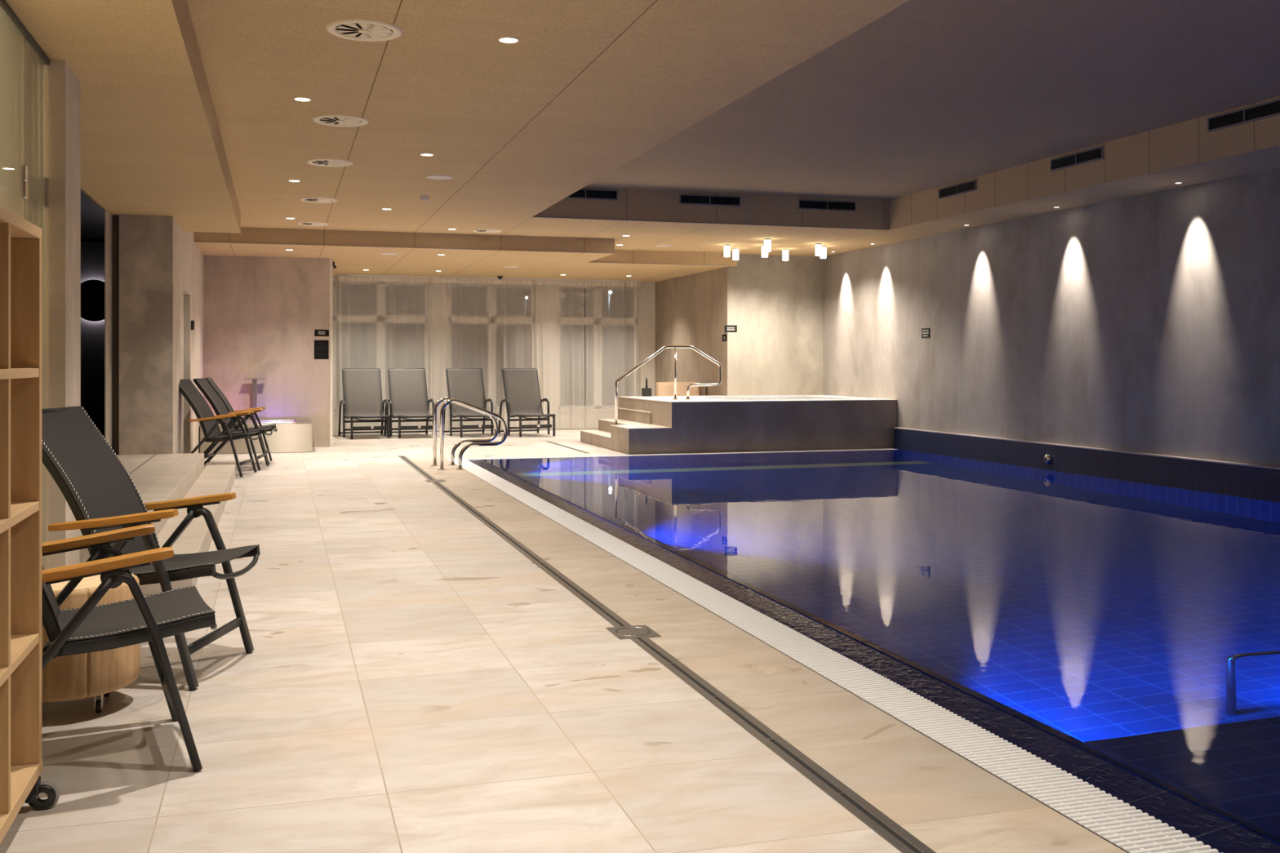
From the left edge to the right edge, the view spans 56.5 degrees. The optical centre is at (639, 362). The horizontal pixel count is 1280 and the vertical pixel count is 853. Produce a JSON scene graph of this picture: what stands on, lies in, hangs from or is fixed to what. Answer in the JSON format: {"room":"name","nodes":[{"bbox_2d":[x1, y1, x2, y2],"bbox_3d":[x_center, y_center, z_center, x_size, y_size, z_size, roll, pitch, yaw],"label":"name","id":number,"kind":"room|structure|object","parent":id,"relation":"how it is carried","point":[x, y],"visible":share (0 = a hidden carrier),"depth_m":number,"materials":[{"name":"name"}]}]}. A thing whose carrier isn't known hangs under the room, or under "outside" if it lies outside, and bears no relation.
{"room":"spa","nodes":[
{"label":"spa","id":0,"kind":"room"},
{"bbox_2d":[46,59,80,568],"bbox_3d":[-2.885,-0.120,5.870,0.165,2.640,0.450,0,0,-17],"label":"wall pillar","id":1,"kind":"structure","parent":0,"point":[63,85],"depth_m":5.67,"materials":[{"name":"beige paint"}]},
{"bbox_2d":[80,188,105,437],"bbox_3d":[-5.759,-0.120,9.686,3.000,2.640,8.520,0,0,-17],"label":"wall","id":2,"kind":"structure","parent":0,"point":[92,214],"depth_m":12.44,"materials":[{"name":"black"}]},
{"bbox_2d":[80,241,104,408],"bbox_3d":[-6.382,-0.426,13.690,1.600,1.930,0.085,0,0,-17],"label":"picture","id":3,"kind":"object","parent":2,"relation":"attached to","point":[92,253],"visible":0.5,"depth_m":13.74,"materials":[{"name":"black mirror"}]},
{"bbox_2d":[104,209,111,447],"bbox_3d":[-5.098,-0.120,11.417,0.012,2.640,0.430,0,0,-17],"label":"wall","id":4,"kind":"structure","parent":0,"point":[108,216],"depth_m":11.35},
{"bbox_2d":[111,214,119,454],"bbox_3d":[-5.153,-0.120,11.771,0.130,2.640,0.280,0,0,-17],"label":"wall","id":5,"kind":"structure","parent":0,"point":[115,218],"depth_m":11.63,"materials":[{"name":"brown"}]},
{"bbox_2d":[4,0,240,233],"bbox_3d":[-3.715,-1.750,4.307,3.790,0.620,17.600,0,0,-17],"label":"ceiling","id":6,"kind":"structure","parent":0,"point":[152,144],"depth_m":6.74,"materials":[{"name":"white paint"}]},
{"bbox_2d":[128,454,155,475],"bbox_3d":[-3.889,0.899,8.852,0.015,0.001,5.800,0,0,-17],"label":"trim","id":7,"kind":"structure","parent":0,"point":[154,455],"depth_m":10.39,"materials":[{"name":"grey"}]},
{"bbox_2d":[119,214,203,454],"bbox_3d":[-5.581,-0.240,14.113,0.490,2.880,5.150,0,0,-17],"label":"wall","id":8,"kind":"structure","parent":0,"point":[161,264],"depth_m":11.68,"materials":[{"name":"grey paint"}]},
{"bbox_2d":[191,320,194,329],"bbox_3d":[-5.310,-0.440,14.127,0.037,0.110,0.080,0,0,-17],"label":"card reader","id":9,"kind":"object","parent":8,"relation":"attached to","point":[192,322],"visible":1,"depth_m":14.09,"materials":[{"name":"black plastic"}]},
{"bbox_2d":[139,464,235,595],"bbox_3d":[-3.382,1.125,9.189,0.280,0.150,6.350,0,0,-17],"label":"step","id":10,"kind":"structure","parent":0,"point":[214,479],"depth_m":7.83,"materials":[{"name":"tile"}]},
{"bbox_2d":[203,255,329,447],"bbox_3d":[-5.256,-0.140,16.798,1.690,2.680,0.200,0,0,-17],"label":"wall","id":11,"kind":"structure","parent":0,"point":[261,315],"depth_m":16.71,"materials":[{"name":"beige paint"}]},
{"bbox_2d":[314,340,328,359],"bbox_3d":[-4.526,-0.181,16.910,0.198,0.268,0.009,0,0,-17],"label":"wall sign","id":12,"kind":"object","parent":11,"relation":"attached to","point":[321,347],"visible":1,"depth_m":16.91,"materials":[{"name":"black plastic"}]},
{"bbox_2d":[314,329,328,336],"bbox_3d":[-4.522,-0.417,16.911,0.196,0.092,0.009,0,0,-17],"label":"wall sign","id":13,"kind":"object","parent":11,"relation":"attached to","point":[317,332],"visible":1,"depth_m":16.91,"materials":[{"name":"black plastic"}]},
{"bbox_2d":[329,258,332,446],"bbox_3d":[-4.977,-0.140,18.617,0.180,2.680,3.480,0,0,-17],"label":"wall","id":14,"kind":"structure","parent":0,"point":[331,260],"depth_m":16.97,"materials":[{"name":"white paint"}]},
{"bbox_2d":[194,226,737,282],"bbox_3d":[-2.684,-1.770,18.414,7.950,0.580,5.600,0,0,-17],"label":"ceiling","id":15,"kind":"structure","parent":0,"point":[488,263],"depth_m":16.42,"materials":[{"name":"white paint"}]},
{"bbox_2d":[379,253,397,254],"bbox_3d":[-3.415,-1.475,16.191,0.244,0.010,0.244,0,0,-17],"label":"ceiling speaker","id":16,"kind":"object","parent":15,"relation":"attached to","point":[380,253],"visible":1,"depth_m":16.15,"materials":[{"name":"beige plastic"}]},
{"bbox_2d":[195,241,614,253],"bbox_3d":[-2.913,-1.484,15.414,5.370,0.008,0.008,0,0,-17],"label":"trim","id":17,"kind":"structure","parent":15,"relation":"attached to","point":[195,242],"depth_m":15.34,"materials":[{"name":"grey paint"}]},
{"bbox_2d":[332,274,642,281],"bbox_3d":[-2.587,-1.469,20.763,5.500,0.022,0.040,0,0,-17],"label":"track","id":18,"kind":"object","parent":15,"relation":"attached to","point":[332,274],"visible":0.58,"depth_m":20.68,"materials":[{"name":"white metal"}]},
{"bbox_2d":[332,275,429,432],"bbox_3d":[-4.400,-0.138,20.162,1.680,2.636,0.148,0,0,-17],"label":"sheer curtain","id":19,"kind":"object","parent":18,"relation":"hanging from","point":[381,322],"visible":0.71,"depth_m":20.18,"materials":[{"name":"beige fabric"}]},
{"bbox_2d":[430,277,533,431],"bbox_3d":[-2.730,-0.138,20.701,1.810,2.636,0.092,0,0,-17],"label":"sheer curtain","id":20,"kind":"object","parent":18,"relation":"hanging from","point":[475,323],"visible":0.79,"depth_m":20.70,"materials":[{"name":"beige fabric"}]},
{"bbox_2d":[534,280,584,429],"bbox_3d":[-1.418,-0.138,21.097,0.910,2.636,0.084,0,0,-17],"label":"sheer curtain","id":21,"kind":"object","parent":18,"relation":"hanging from","point":[559,308],"visible":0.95,"depth_m":21.13,"materials":[{"name":"beige fabric"}]},
{"bbox_2d":[585,280,638,428],"bbox_3d":[-0.500,-0.138,21.377,0.990,2.636,0.090,0,0,-17],"label":"sheer curtain","id":22,"kind":"object","parent":18,"relation":"hanging from","point":[611,308],"visible":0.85,"depth_m":21.37,"materials":[{"name":"beige fabric"}]},
{"bbox_2d":[503,266,519,267],"bbox_3d":[-1.989,-1.475,18.399,0.244,0.010,0.244,0,0,-17],"label":"ceiling speaker","id":23,"kind":"object","parent":15,"relation":"attached to","point":[504,266],"visible":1,"depth_m":18.34,"materials":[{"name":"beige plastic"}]},
{"bbox_2d":[587,262,731,266],"bbox_3d":[0.312,-1.484,17.959,2.280,0.008,0.008,0,0,-17],"label":"trim","id":24,"kind":"structure","parent":15,"relation":"attached to","point":[588,262],"depth_m":17.95,"materials":[{"name":"grey"}]},
{"bbox_2d":[348,275,655,431],"bbox_3d":[-2.551,-0.140,21.249,6.350,2.680,0.250,0,0,-17],"label":"wall","id":25,"kind":"structure","parent":0,"point":[646,291],"depth_m":21.92,"materials":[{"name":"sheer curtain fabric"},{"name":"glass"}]},
{"bbox_2d":[488,283,534,368],"bbox_3d":[-2.624,-0.262,21.133,1.601,2.276,0.170,0,0,-17],"label":"window","id":26,"kind":"structure","parent":25,"relation":"in","point":[488,283],"depth_m":21.37,"materials":[{"name":"white"}]},
{"bbox_2d":[0,428,1126,852],"bbox_3d":[-0.544,1.260,9.031,12.600,0.120,24.800,0,0,-17],"label":"floor","id":27,"kind":"structure","parent":0,"point":[411,681],"depth_m":3.99,"materials":[{"name":"tile"}]},
{"bbox_2d":[0,0,49,569],"bbox_3d":[-1.397,-0.123,0.956,0.040,2.626,9.800,0,0,-17],"label":"glass wall","id":28,"kind":"structure","parent":27,"relation":"on","point":[24,181],"depth_m":5.16,"materials":[{"name":"grey"}]},
{"bbox_2d":[0,205,59,844],"bbox_3d":[-1.541,0.422,2.475,0.378,1.568,1.512,0,0,-17],"label":"shelving unit","id":29,"kind":"object","parent":27,"relation":"on","point":[21,761],"visible":1,"depth_m":3.18,"materials":[{"name":"brown wood"}]},
{"bbox_2d":[41,573,140,713],"bbox_3d":[-1.984,0.978,4.140,0.450,0.443,0.441,0,0,-17],"label":"side table","id":30,"kind":"object","parent":27,"relation":"on","point":[91,674],"visible":0.48,"depth_m":3.98,"materials":[{"name":"brown wood"}]},
{"bbox_2d":[41,524,217,771],"bbox_3d":[-1.720,0.691,3.595,0.821,1.022,0.608,0,0,-27],"label":"folding chair","id":31,"kind":"object","parent":27,"relation":"on","point":[89,628],"visible":0.85,"depth_m":3.48,"materials":[{"name":"metal"}]},
{"bbox_2d":[80,453,204,563],"bbox_3d":[-3.876,1.050,8.872,0.850,0.300,5.870,0,0,-17],"label":"platform","id":32,"kind":"object","parent":27,"relation":"on","point":[164,477],"visible":0.22,"depth_m":9.67,"materials":[{"name":"tile"}]},
{"bbox_2d":[41,405,260,689],"bbox_3d":[-1.951,0.691,4.654,0.821,1.022,0.608,0,0,3],"label":"folding chair","id":33,"kind":"object","parent":27,"relation":"on","point":[100,494],"visible":0.75,"depth_m":4.66,"materials":[{"name":"metal"}]},
{"bbox_2d":[178,378,260,477],"bbox_3d":[-4.493,0.691,12.658,0.821,1.022,0.608,0,0,-3],"label":"folding chair","id":34,"kind":"object","parent":27,"relation":"on","point":[209,423],"visible":0.98,"depth_m":12.56,"materials":[{"name":"fabric"}]},
{"bbox_2d":[192,377,272,470],"bbox_3d":[-4.582,0.691,13.422,0.821,1.022,0.608,0,0,-8],"label":"folding chair","id":35,"kind":"object","parent":27,"relation":"on","point":[202,384],"visible":0.72,"depth_m":13.41,"materials":[{"name":"fabric"}]},
{"bbox_2d":[204,377,277,464],"bbox_3d":[-4.726,0.691,14.101,0.821,1.022,0.608,0,0,-14],"label":"folding chair","id":36,"kind":"object","parent":27,"relation":"on","point":[210,380],"visible":0.61,"depth_m":14.19,"materials":[{"name":"metal"}]},
{"bbox_2d":[200,419,312,453],"bbox_3d":[-5.197,1.000,16.173,1.420,0.389,1.010,0,0,-17],"label":"foot bath","id":37,"kind":"object","parent":27,"relation":"on","point":[291,435],"visible":0.52,"depth_m":15.79,"materials":[{"name":"beige stone"}]},
{"bbox_2d":[244,377,265,420],"bbox_3d":[-5.363,0.522,16.567,0.280,0.600,0.080,0,0,-17],"label":"shower column","id":38,"kind":"structure","parent":37,"relation":"on","point":[254,380],"depth_m":16.56,"materials":[{"name":"metal"}]},
{"bbox_2d":[219,419,297,424],"bbox_3d":[-5.223,0.814,16.191,1.084,0.016,0.784,0,0,-17],"label":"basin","id":39,"kind":"object","parent":37,"relation":"in","point":[277,421],"depth_m":16.57,"materials":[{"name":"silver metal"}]},
{"bbox_2d":[337,368,390,439],"bbox_3d":[-4.411,0.650,19.123,0.720,1.101,1.040,0,0,-22],"label":"lounger","id":40,"kind":"object","parent":27,"relation":"on","point":[362,387],"visible":1,"depth_m":19.34,"materials":[{"name":"grey fabric"}]},
{"bbox_2d":[383,368,434,438],"bbox_3d":[-3.698,0.650,19.287,0.720,1.101,1.040,0,0,-22],"label":"lounger","id":41,"kind":"object","parent":27,"relation":"on","point":[407,387],"visible":0.91,"depth_m":19.51,"materials":[{"name":"grey fabric"}]},
{"bbox_2d":[425,479,445,482],"bbox_3d":[-2.067,1.198,12.038,0.190,0.004,0.230,0,0,-17],"label":"plate","id":42,"kind":"object","parent":27,"relation":"on","point":[434,480],"visible":1,"depth_m":12.06,"materials":[{"name":"metal"}]},
{"bbox_2d":[431,397,498,466],"bbox_3d":[-2.043,0.803,13.885,0.792,0.794,0.100,0,0,-17],"label":"grab rail","id":43,"kind":"object","parent":27,"relation":"on","point":[496,428],"visible":0.93,"depth_m":13.83,"materials":[{"name":"silver metal"}]},
{"bbox_2d":[444,368,497,437],"bbox_3d":[-2.773,0.650,19.514,0.720,1.101,1.040,0,0,-23],"label":"lounger","id":44,"kind":"object","parent":27,"relation":"on","point":[464,384],"visible":0.74,"depth_m":19.75,"materials":[{"name":"grey fabric"}]},
{"bbox_2d":[437,398,507,470],"bbox_3d":[-1.880,0.803,13.380,0.792,0.794,0.100,0,0,-17],"label":"grab rail","id":45,"kind":"object","parent":27,"relation":"on","point":[465,447],"visible":1,"depth_m":13.33,"materials":[{"name":"silver metal"}]},
{"bbox_2d":[497,368,555,436],"bbox_3d":[-1.849,0.650,19.626,0.720,1.101,1.040,0,0,-24],"label":"lounger","id":46,"kind":"object","parent":27,"relation":"on","point":[523,399],"visible":1,"depth_m":19.84,"materials":[{"name":"grey fabric"}]},
{"bbox_2d":[547,441,588,453],"bbox_3d":[-1.042,1.209,16.874,0.060,0.022,2.500,0,0,-17],"label":"drain","id":47,"kind":"object","parent":27,"relation":"on","point":[548,442],"visible":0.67,"depth_m":16.70,"materials":[{"name":"metal"}]},
{"bbox_2d":[605,625,661,639],"bbox_3d":[-0.031,1.198,5.289,0.190,0.004,0.230,0,0,-17],"label":"plate","id":48,"kind":"object","parent":27,"relation":"on","point":[635,631],"visible":1,"depth_m":5.28,"materials":[{"name":"metal"}]},
{"bbox_2d":[399,456,936,852],"bbox_3d":[-0.983,1.209,8.401,0.080,0.022,14.250,0,0,-17],"label":"drain","id":49,"kind":"object","parent":27,"relation":"on","point":[882,824],"visible":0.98,"depth_m":3.99,"materials":[{"name":"metal"}]},
{"bbox_2d":[656,382,706,395],"bbox_3d":[0.728,0.758,19.041,0.817,0.884,0.760,0,0,-17],"label":"lounge seat","id":50,"kind":"object","parent":27,"relation":"on","point":[663,388],"visible":0.19,"depth_m":19.30,"materials":[{"name":"beige"}]},
{"bbox_2d":[580,395,897,454],"bbox_3d":[1.344,0.857,17.315,3.912,0.686,2.610,0,0,-17],"label":"hot tub","id":51,"kind":"object","parent":27,"relation":"on","point":[653,424],"visible":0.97,"depth_m":16.18,"materials":[{"name":"stone"}]},
{"bbox_2d":[641,377,651,396],"bbox_3d":[0.101,0.376,18.171,0.132,0.285,0.100,0,0,-17],"label":"brush holder","id":52,"kind":"object","parent":51,"relation":"on","point":[646,392],"visible":1,"depth_m":18.13,"materials":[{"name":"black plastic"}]},
{"bbox_2d":[613,345,721,425],"bbox_3d":[0.389,0.310,16.524,1.587,1.095,0.092,0,0,-17],"label":"handrail","id":53,"kind":"object","parent":51,"relation":"on","point":[675,347],"visible":1,"depth_m":16.54,"materials":[{"name":"silver metal"}]},
{"bbox_2d":[684,395,860,399],"bbox_3d":[1.883,0.527,17.395,2.120,0.026,1.620,0,0,-17],"label":"grille","id":54,"kind":"object","parent":51,"relation":"attached to","point":[806,397],"depth_m":17.91,"materials":[{"name":"white plastic"}]},
{"bbox_2d":[446,458,1129,852],"bbox_3d":[0.071,1.224,6.615,0.005,0.051,17.220,0,0,-17],"label":"trim","id":55,"kind":"structure","parent":27,"relation":"attached to","point":[1104,838],"depth_m":4.03,"materials":[{"name":"metal"}]},
{"bbox_2d":[655,266,727,395],"bbox_3d":[0.930,-0.140,20.269,0.255,2.680,3.746,0,0,-17],"label":"wall","id":56,"kind":"structure","parent":0,"point":[691,309],"depth_m":19.94,"materials":[{"name":"beige paint"}]},
{"bbox_2d":[722,334,726,341],"bbox_3d":[1.319,-0.380,18.551,0.009,0.105,0.200,0,0,-17],"label":"wall sign","id":57,"kind":"object","parent":56,"relation":"attached to","point":[724,336],"visible":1,"depth_m":18.55,"materials":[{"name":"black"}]},
{"bbox_2d":[186,0,1279,256],"bbox_3d":[1.457,-1.870,7.600,9.600,0.380,20.900,0,0,-17],"label":"ceiling","id":58,"kind":"structure","parent":0,"point":[587,88],"depth_m":8.52,"materials":[{"name":"white paint"}]},
{"bbox_2d":[288,179,300,182],"bbox_3d":[-3.196,-1.677,11.006,0.112,0.005,0.112,0,0,-17],"label":"recessed light","id":59,"kind":"object","parent":58,"relation":"in","point":[291,180],"visible":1,"depth_m":11.01,"materials":[{"name":"beige paint"}]},
{"bbox_2d":[293,97,311,101],"bbox_3d":[-2.154,-1.677,7.595,0.112,0.005,0.112,0,0,-17],"label":"recessed light","id":60,"kind":"object","parent":58,"relation":"in","point":[298,99],"visible":1,"depth_m":7.59,"materials":[{"name":"beige paint"}]},
{"bbox_2d":[296,222,328,226],"bbox_3d":[-3.963,-1.674,14.420,0.380,0.012,0.380,0,0,-17],"label":"ceiling vent","id":61,"kind":"object","parent":58,"relation":"in","point":[305,224],"visible":1,"depth_m":14.39,"materials":[{"name":"white metal"}]},
{"bbox_2d":[299,197,337,203],"bbox_3d":[-3.319,-1.674,12.295,0.380,0.012,0.380,0,0,-17],"label":"ceiling vent","id":62,"kind":"object","parent":58,"relation":"in","point":[316,200],"visible":1,"depth_m":12.28,"materials":[{"name":"white metal"}]},
{"bbox_2d":[306,158,352,167],"bbox_3d":[-2.605,-1.674,9.989,0.380,0.012,0.380,0,0,-17],"label":"ceiling vent","id":63,"kind":"object","parent":58,"relation":"in","point":[332,162],"visible":1,"depth_m":9.97,"materials":[{"name":"beige paint"}]},
{"bbox_2d":[311,114,368,127],"bbox_3d":[-2.079,-1.674,8.260,0.380,0.012,0.380,0,0,-17],"label":"ceiling vent","id":64,"kind":"object","parent":58,"relation":"in","point":[333,120],"visible":1,"depth_m":8.24,"materials":[{"name":"beige paint"}]},
{"bbox_2d":[325,18,402,41],"bbox_3d":[-1.393,-1.674,6.014,0.380,0.012,0.380,0,0,-17],"label":"ceiling vent","id":65,"kind":"object","parent":58,"relation":"in","point":[356,29],"visible":1,"depth_m":6.00,"materials":[{"name":"beige paint"}]},
{"bbox_2d":[419,195,430,200],"bbox_3d":[-2.171,-1.654,12.013,0.100,0.052,0.100,0,0,-17],"label":"smoke detector","id":66,"kind":"object","parent":58,"relation":"attached to","point":[424,197],"visible":1,"depth_m":11.98,"materials":[{"name":"beige plastic"}]},
{"bbox_2d":[420,153,434,155],"bbox_3d":[-1.722,-1.677,9.623,0.112,0.005,0.112,0,0,-17],"label":"recessed light","id":67,"kind":"object","parent":58,"relation":"in","point":[421,154],"visible":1,"depth_m":9.62,"materials":[{"name":"beige paint"}]},
{"bbox_2d":[426,174,453,179],"bbox_3d":[-1.815,-1.675,10.780,0.244,0.010,0.244,0,0,-17],"label":"ceiling speaker","id":68,"kind":"object","parent":58,"relation":"attached to","point":[431,176],"visible":1,"depth_m":10.76,"materials":[{"name":"beige plastic"}]},
{"bbox_2d":[471,228,502,232],"bbox_3d":[-1.947,-1.674,15.168,0.380,0.012,0.380,0,0,-17],"label":"ceiling vent","id":69,"kind":"object","parent":58,"relation":"in","point":[480,230],"visible":1,"depth_m":15.14,"materials":[{"name":"white metal"}]},
{"bbox_2d":[497,36,519,43],"bbox_3d":[-0.684,-1.677,6.199,0.112,0.005,0.112,0,0,-17],"label":"recessed light","id":70,"kind":"object","parent":58,"relation":"in","point":[505,39],"visible":1,"depth_m":6.20,"materials":[{"name":"beige paint"}]},
{"bbox_2d":[565,188,617,200],"bbox_3d":[-0.638,-1.976,13.959,0.790,0.125,0.014,0,0,-17],"label":"ceiling vent","id":71,"kind":"object","parent":58,"relation":"in","point":[583,193],"visible":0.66,"depth_m":13.99,"materials":[{"name":"grey metal"}]},
{"bbox_2d":[655,244,671,246],"bbox_3d":[0.340,-1.675,17.097,0.244,0.010,0.244,0,0,-17],"label":"ceiling speaker","id":72,"kind":"object","parent":58,"relation":"attached to","point":[655,245],"visible":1,"depth_m":17.05,"materials":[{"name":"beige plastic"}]},
{"bbox_2d":[679,193,741,206],"bbox_3d":[0.850,-1.962,14.410,0.790,0.125,0.014,0,0,-17],"label":"ceiling vent","id":73,"kind":"object","parent":58,"relation":"in","point":[686,199],"visible":1,"depth_m":14.41,"materials":[{"name":"black metal"}]},
{"bbox_2d":[533,216,888,230],"bbox_3d":[0.955,-1.685,14.444,4.610,0.010,0.010,0,0,-17],"label":"trim","id":74,"kind":"structure","parent":58,"relation":"attached to","point":[533,216],"depth_m":14.39,"materials":[{"name":"grey"}]},
{"bbox_2d":[724,244,730,257],"bbox_3d":[1.244,-1.591,16.992,0.092,0.178,0.092,0,0,-17],"label":"ceiling lamp","id":75,"kind":"object","parent":58,"relation":"attached to","point":[726,246],"visible":1,"depth_m":16.96,"materials":[{"name":"beige plastic"}]},
{"bbox_2d":[733,248,738,260],"bbox_3d":[1.410,-1.591,17.513,0.092,0.178,0.092,0,0,-17],"label":"ceiling lamp","id":76,"kind":"object","parent":58,"relation":"attached to","point":[735,251],"visible":1,"depth_m":17.48,"materials":[{"name":"beige plastic"}]},
{"bbox_2d":[761,244,768,257],"bbox_3d":[1.788,-1.591,17.053,0.092,0.178,0.092,0,0,-17],"label":"ceiling lamp","id":77,"kind":"object","parent":58,"relation":"attached to","point":[764,254],"visible":0.65,"depth_m":17.02,"materials":[{"name":"beige plastic"}]},
{"bbox_2d":[764,238,770,252],"bbox_3d":[1.733,-1.591,16.179,0.092,0.178,0.092,0,0,-17],"label":"ceiling lamp","id":78,"kind":"object","parent":58,"relation":"attached to","point":[766,241],"visible":1,"depth_m":16.14,"materials":[{"name":"beige plastic"}]},
{"bbox_2d":[782,248,788,261],"bbox_3d":[2.156,-1.591,17.635,0.092,0.178,0.092,0,0,-17],"label":"ceiling lamp","id":79,"kind":"object","parent":58,"relation":"attached to","point":[785,251],"visible":1,"depth_m":17.59,"materials":[{"name":"beige plastic"}]},
{"bbox_2d":[815,243,822,256],"bbox_3d":[2.522,-1.591,16.815,0.092,0.178,0.092,0,0,-17],"label":"ceiling lamp","id":80,"kind":"object","parent":58,"relation":"attached to","point":[818,246],"visible":1,"depth_m":16.78,"materials":[{"name":"beige plastic"}]},
{"bbox_2d":[820,245,826,258],"bbox_3d":[2.652,-1.591,17.231,0.092,0.178,0.092,0,0,-17],"label":"ceiling lamp","id":81,"kind":"object","parent":58,"relation":"attached to","point":[824,247],"visible":0.84,"depth_m":17.19,"materials":[{"name":"beige plastic"}]},
{"bbox_2d":[798,199,856,211],"bbox_3d":[2.338,-1.960,14.861,0.790,0.125,0.014,0,0,-17],"label":"ceiling vent","id":82,"kind":"object","parent":58,"relation":"in","point":[803,204],"visible":1,"depth_m":14.86,"materials":[{"name":"black metal"}]},
{"bbox_2d":[937,178,977,199],"bbox_3d":[3.618,-1.972,13.579,0.014,0.125,0.790,0,0,-17],"label":"ceiling vent","id":83,"kind":"object","parent":58,"relation":"in","point":[971,185],"visible":1,"depth_m":13.56,"materials":[{"name":"black metal"}]},
{"bbox_2d":[1050,145,1103,172],"bbox_3d":[4.233,-1.972,11.552,0.014,0.125,0.790,0,0,-17],"label":"ceiling vent","id":84,"kind":"object","parent":58,"relation":"in","point":[1096,153],"visible":1,"depth_m":11.53,"materials":[{"name":"black metal"}]},
{"bbox_2d":[1207,98,1279,132],"bbox_3d":[4.844,-1.976,9.536,0.014,0.125,0.790,0,0,-17],"label":"ceiling vent","id":85,"kind":"object","parent":58,"relation":"in","point":[1270,108],"visible":1,"depth_m":9.53,"materials":[{"name":"black metal"}]},
{"bbox_2d":[727,253,822,395],"bbox_3d":[2.200,-0.240,18.797,1.820,2.880,0.200,0,0,-17],"label":"wall","id":86,"kind":"structure","parent":0,"point":[775,304],"depth_m":18.67,"materials":[{"name":"beige paint"}]},
{"bbox_2d":[724,324,737,332],"bbox_3d":[1.407,-0.522,18.448,0.205,0.103,0.009,0,0,-17],"label":"wall sign","id":87,"kind":"object","parent":86,"relation":"attached to","point":[727,328],"visible":1,"depth_m":18.44,"materials":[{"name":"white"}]},
{"bbox_2d":[482,449,1279,842],"bbox_3d":[3.276,1.200,7.430,5.797,0.001,16.920,0,0,-17],"label":"water","id":88,"kind":"object","parent":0,"point":[1136,625],"visible":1,"depth_m":6.74,"materials":[{"name":"blue liquid"}]},
{"bbox_2d":[585,0,1279,199],"bbox_3d":[-0.496,-2.110,9.045,12.700,0.100,24.800,0,0,-17],"label":"ceiling","id":89,"kind":"structure","parent":0,"point":[926,95],"depth_m":9.12,"materials":[{"name":"white paint"}]},
{"bbox_2d":[822,168,1279,466],"bbox_3d":[6.022,-0.384,8.984,0.200,2.593,20.900,0,0,-17],"label":"wall","id":90,"kind":"structure","parent":0,"point":[1149,323],"depth_m":12.74,"materials":[{"name":"grey paint"}]},
{"bbox_2d":[921,328,929,337],"bbox_3d":[3.815,-0.390,15.901,0.009,0.128,0.210,0,0,-17],"label":"wall sign","id":91,"kind":"object","parent":90,"relation":"attached to","point":[925,331],"visible":1,"depth_m":15.89,"materials":[{"name":"black"}]},
{"bbox_2d":[893,428,1279,502],"bbox_3d":[6.154,1.058,8.413,0.280,0.291,17.130,0,0,-17],"label":"wall","id":92,"kind":"structure","parent":0,"point":[1233,480],"depth_m":12.24,"materials":[{"name":"tile"}]},
{"bbox_2d":[1043,453,1051,463],"bbox_3d":[4.524,1.076,13.243,0.036,0.112,0.112,0,0,-17],"label":"inlet nozzle","id":93,"kind":"object","parent":92,"relation":"attached to","point":[1046,458],"visible":1,"depth_m":13.22,"materials":[{"name":"silver metal"}]},
{"bbox_2d":[893,426,1279,469],"bbox_3d":[6.061,0.911,8.385,0.094,0.012,17.130,0,0,-17],"label":"trim","id":94,"kind":"structure","parent":92,"relation":"attached to","point":[946,433],"depth_m":12.27,"materials":[{"name":"grey stone"}]},
{"bbox_3d":[3.040,1.285,7.516,6.200,0.070,17.220,0,0,-17],"label":"floor","id":95,"kind":"structure","parent":0,"visible":0},
{"bbox_2d":[465,448,897,461],"bbox_3d":[0.693,1.212,15.634,5.969,0.026,0.202,0,0,-17],"label":"overflow grating","id":96,"kind":"object","parent":95,"relation":"on","point":[467,459],"visible":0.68,"depth_m":15.54,"materials":[{"name":"white plastic"}]},
{"bbox_2d":[447,458,1222,852],"bbox_3d":[-0.364,1.212,8.443,0.216,0.026,13.370,0,0,-17],"label":"overflow grating","id":97,"kind":"object","parent":95,"relation":"on","point":[1133,830],"visible":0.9,"depth_m":4.05,"materials":[{"name":"white plastic"}]},
{"bbox_2d":[471,459,1279,852],"bbox_3d":[0.447,1.267,6.583,0.244,0.126,16.940,0,0,-17],"label":"pool edge","id":98,"kind":"structure","parent":95,"relation":"attached to","point":[1215,829],"depth_m":4.08,"materials":[{"name":"tile"}]},
{"label":"outside","id":99,"kind":"structure","parent":0,"visible":0},
{"bbox_2d":[584,380,585,405],"bbox_3d":[-1.795,1.450,57.608,90.000,0.100,68.700,0,0,-17],"label":"ground","id":100,"kind":"structure","parent":99,"point":[584,380],"depth_m":54.24,"materials":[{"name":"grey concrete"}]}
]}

